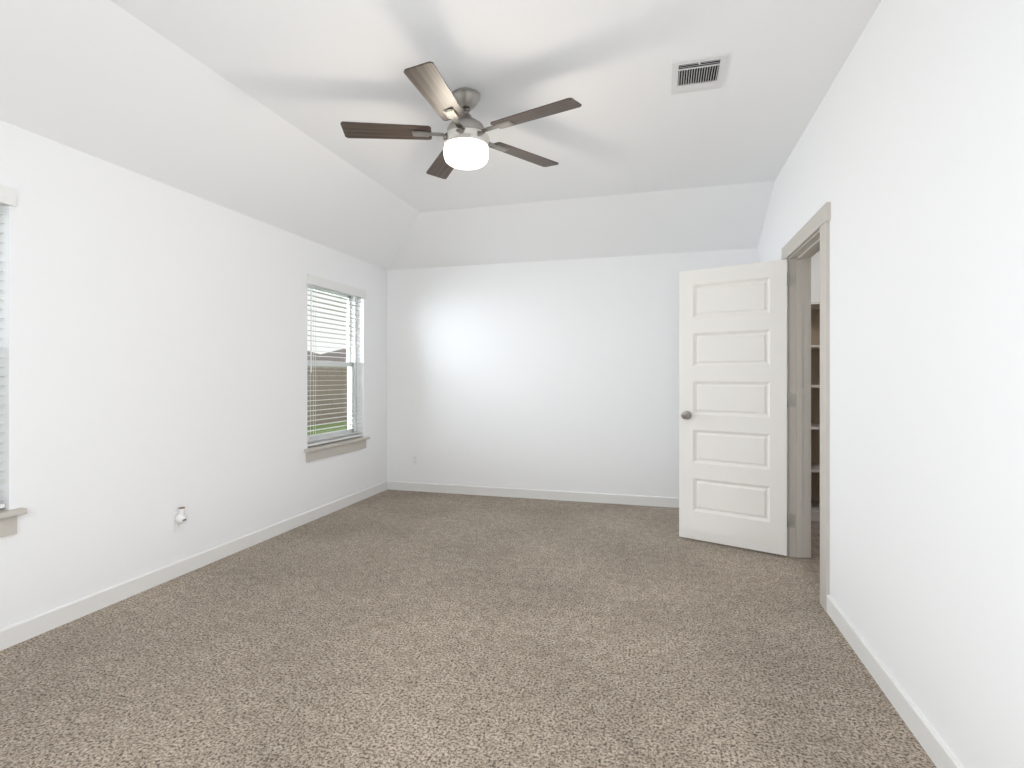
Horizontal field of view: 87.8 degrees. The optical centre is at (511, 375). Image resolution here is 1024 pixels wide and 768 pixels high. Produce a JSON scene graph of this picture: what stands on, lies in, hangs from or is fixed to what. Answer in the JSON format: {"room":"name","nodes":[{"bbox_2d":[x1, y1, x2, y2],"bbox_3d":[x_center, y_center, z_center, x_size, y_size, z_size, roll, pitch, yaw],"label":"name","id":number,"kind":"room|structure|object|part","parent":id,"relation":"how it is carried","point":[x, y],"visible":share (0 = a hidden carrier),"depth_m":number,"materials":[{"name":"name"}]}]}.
{"room":"empty bedroom","nodes":[
{"label":"empty bedroom","id":0,"kind":"room"},
{"bbox_2d":[0,120,386,628],"bbox_3d":[-2.189,-0.260,3.179,0.160,3.000,5.878,0,0,15],"label":"wall","id":1,"kind":"structure","parent":0,"point":[153,351],"depth_m":3.09,"materials":[{"name":"white paint"}]},
{"bbox_2d":[0,508,27,537],"bbox_3d":[-2.442,0.671,2.020,0.121,0.113,0.980,0,0,15],"label":"window sill","id":2,"kind":"structure","parent":1,"relation":"in","point":[8,522],"depth_m":2.43,"materials":[{"name":"grey wood"}]},
{"bbox_2d":[173,507,186,532],"bbox_3d":[-2.047,0.887,3.296,0.052,0.149,0.070,0,0,15],"label":"electrical outlet","id":3,"kind":"object","parent":1,"relation":"attached to","point":[179,518],"visible":1,"depth_m":3.28,"materials":[{"name":"white plastic"}]},
{"bbox_2d":[0,481,387,650],"bbox_3d":[-2.105,1.194,3.155,0.014,0.092,5.558,0,0,15],"label":"baseboard","id":4,"kind":"structure","parent":1,"relation":"attached to","point":[19,632],"depth_m":3.14,"materials":[{"name":"white paint"}]},
{"bbox_2d":[307,284,356,442],"bbox_3d":[-1.730,-0.115,4.977,0.085,1.470,0.890,0,0,15],"label":"window","id":5,"kind":"structure","parent":1,"relation":"in","point":[319,363],"depth_m":5.24,"materials":[{"name":"white plastic"}]},
{"bbox_2d":[306,274,365,446],"bbox_3d":[-1.639,-0.130,4.952,0.090,1.465,0.922,0,0,15],"label":"window blind","id":6,"kind":"object","parent":5,"relation":"attached to","point":[313,280],"visible":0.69,"depth_m":4.86,"materials":[{"name":"white plastic"}]},
{"bbox_2d":[304,436,369,461],"bbox_3d":[-1.631,0.671,4.950,0.121,0.113,0.980,0,0,15],"label":"sill","id":7,"kind":"structure","parent":1,"relation":"attached to","point":[321,451],"depth_m":4.87,"materials":[{"name":"grey wood"}]},
{"bbox_2d":[0,0,880,269],"bbox_3d":[-0.311,-1.335,2.658,3.738,0.350,5.558,0,0,15],"label":"ceiling","id":8,"kind":"structure","parent":0,"point":[246,107],"depth_m":2.87,"materials":[{"name":"white paint"}]},
{"bbox_2d":[340,61,581,178],"bbox_3d":[-0.252,-1.321,2.819,1.266,0.378,1.218,0,0,15],"label":"ceiling fan","id":9,"kind":"object","parent":8,"relation":"hanging from","point":[467,144],"visible":1,"depth_m":2.77,"materials":[{"name":"brown wood"}]},
{"bbox_3d":[-0.661,-1.298,2.826,0.463,0.007,0.135,0,-9,-5],"label":"blade","id":10,"kind":"part","parent":9,"relation":"part of","materials":[{"name":"brown wood"}]},
{"bbox_3d":[-0.433,-1.290,2.845,0.195,0.010,0.054,0,0,-5],"label":"arm","id":11,"kind":"part","parent":9,"relation":"part of"},
{"bbox_3d":[-0.343,-1.298,2.454,0.135,0.007,0.463,-9,-2,13],"label":"blade","id":12,"kind":"part","parent":9,"relation":"part of","materials":[{"name":"brown wood"}]},
{"bbox_3d":[-0.405,-1.298,3.244,0.135,0.007,0.463,10,-4,-22],"label":"blade","id":13,"kind":"part","parent":9,"relation":"part of","materials":[{"name":"brown wood"}]},
{"bbox_3d":[-0.289,-1.290,2.677,0.054,0.010,0.195,0,0,13],"label":"arm","id":14,"kind":"part","parent":9,"relation":"part of"},
{"bbox_3d":[-0.246,-1.180,2.859,0.241,0.096,0.241,0,0,15],"label":"lamp shade","id":15,"kind":"part","parent":9,"relation":"part of","materials":[{"name":"white glass"}]},
{"bbox_3d":[-0.103,-1.290,2.981,0.195,0.010,0.054,0,0,-41],"label":"arm","id":16,"kind":"part","parent":9,"relation":"part of"},
{"bbox_3d":[-0.086,-1.290,2.761,0.195,0.010,0.054,0,0,31],"label":"arm","id":17,"kind":"part","parent":9,"relation":"part of"},
{"bbox_3d":[0.071,-1.298,3.130,0.463,0.007,0.135,0,9,-41],"label":"blade","id":18,"kind":"part","parent":9,"relation":"part of","materials":[{"name":"brown wood"}]},
{"bbox_3d":[0.109,-1.298,2.642,0.463,0.007,0.135,0,9,31],"label":"blade","id":19,"kind":"part","parent":9,"relation":"part of","materials":[{"name":"brown wood"}]},
{"bbox_2d":[671,53,727,94],"bbox_3d":[0.931,-1.502,2.668,0.250,0.016,0.300,0,0,15],"label":"ceiling vent","id":20,"kind":"object","parent":8,"relation":"in","point":[698,74],"visible":1,"depth_m":2.65,"materials":[{"name":"white metal"}]},
{"bbox_2d":[0,489,936,767],"bbox_3d":[-0.366,1.300,2.674,3.943,0.120,5.878,0,0,15],"label":"floor","id":21,"kind":"structure","parent":0,"point":[400,629],"depth_m":2.33,"materials":[{"name":"beige carpet"}]},
{"bbox_2d":[387,248,757,497],"bbox_3d":[0.433,-0.260,5.419,4.018,3.000,0.160,0,0,15],"label":"wall","id":22,"kind":"structure","parent":0,"point":[558,375],"depth_m":5.37,"materials":[{"name":"white paint"}]},
{"bbox_2d":[412,454,417,464],"bbox_3d":[-1.046,0.905,5.741,0.070,0.114,0.008,0,0,15],"label":"electrical outlet","id":23,"kind":"object","parent":22,"relation":"attached to","point":[414,459],"visible":1,"depth_m":5.74,"materials":[{"name":"white plastic"}]},
{"bbox_2d":[388,481,678,507],"bbox_3d":[0.444,1.194,5.326,3.708,0.092,0.014,0,0,15],"label":"baseboard","id":24,"kind":"structure","parent":22,"relation":"attached to","point":[673,502],"depth_m":5.37,"materials":[{"name":"white paint"}]},
{"bbox_2d":[798,521,819,586],"bbox_3d":[2.778,1.302,3.277,1.795,0.116,3.440,0,0,15],"label":"floor","id":25,"kind":"structure","parent":0,"point":[811,565],"depth_m":3.63,"materials":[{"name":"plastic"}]},
{"bbox_2d":[811,302,819,521],"bbox_3d":[2.946,0.305,4.642,1.200,1.870,0.399,0,0,15],"label":"shelf unit","id":26,"kind":"object","parent":25,"relation":"on","point":[815,411],"depth_m":4.88,"materials":[{"name":"grey"}]},
{"bbox_2d":[811,251,819,301],"bbox_3d":[3.194,-0.260,4.864,1.840,3.000,0.160,0,0,15],"label":"wall","id":27,"kind":"structure","parent":0,"point":[815,277],"depth_m":4.89,"materials":[{"name":"white paint"}]},
{"bbox_2d":[758,0,1023,767],"bbox_3d":[1.575,-0.260,2.241,0.120,3.000,6.080,0,0,15],"label":"wall","id":28,"kind":"structure","parent":0,"point":[906,158],"depth_m":1.75,"materials":[{"name":"white paint"}]},
{"bbox_2d":[679,259,788,555],"bbox_3d":[1.589,0.215,3.861,0.751,2.022,0.175,0,0,36],"label":"door","id":29,"kind":"structure","parent":28,"relation":"in","point":[733,405],"depth_m":3.83,"materials":[{"name":"white paint"}]},
{"bbox_2d":[782,202,830,611],"bbox_3d":[1.860,0.166,3.270,0.160,2.148,1.057,0,0,15],"label":"door frame","id":30,"kind":"structure","parent":28,"relation":"attached to","point":[799,403],"depth_m":3.63,"materials":[{"name":"grey wood"}]},
{"bbox_2d":[827,595,963,767],"bbox_3d":[1.205,1.194,1.153,0.014,0.092,3.407,0,0,15],"label":"baseboard","id":31,"kind":"structure","parent":28,"relation":"attached to","point":[934,745],"depth_m":1.97,"materials":[{"name":"white paint"}]},
{"label":"outside","id":32,"kind":"structure","parent":0,"visible":0},
{"bbox_2d":[307,421,346,435],"bbox_3d":[-45.942,1.570,64.606,116.962,0.001,180.000,0,0,15],"label":"lawn","id":33,"kind":"structure","parent":32,"point":[330,429],"depth_m":15.93,"materials":[{"name":"green plant"}]},
{"bbox_2d":[307,367,346,425],"bbox_3d":[-3.142,0.649,27.849,0.158,1.842,68.000,0,0,15],"label":"fence","id":34,"kind":"object","parent":33,"relation":"on","point":[330,385],"depth_m":17.28,"materials":[{"name":"brown wood"}]},
{"bbox_2d":[307,351,346,368],"bbox_3d":[-26.598,-1.030,61.324,12.800,5.200,13.800,0,0,15],"label":"house","id":35,"kind":"structure","parent":33,"relation":"on","point":[324,358],"depth_m":61.86,"materials":[{"name":"brick"}]},
{"bbox_2d":[321,349,346,360],"bbox_3d":[-23.424,-1.180,76.528,12.800,5.500,14.800,0,0,15],"label":"house","id":36,"kind":"structure","parent":33,"relation":"on","point":[341,354],"depth_m":73.14,"materials":[{"name":"brick"}]},
{"bbox_3d":[-2.541,-0.115,2.048,0.085,1.470,0.890,0,0,15],"label":"window","id":37,"kind":"structure","parent":0,"visible":0},
{"bbox_2d":[0,184,16,507],"bbox_3d":[-2.450,-0.130,2.022,0.090,1.465,0.922,0,0,15],"label":"window blind","id":38,"kind":"object","parent":37,"relation":"attached to","point":[8,196],"visible":0.98,"depth_m":2.43,"materials":[{"name":"white plastic"}]}
]}

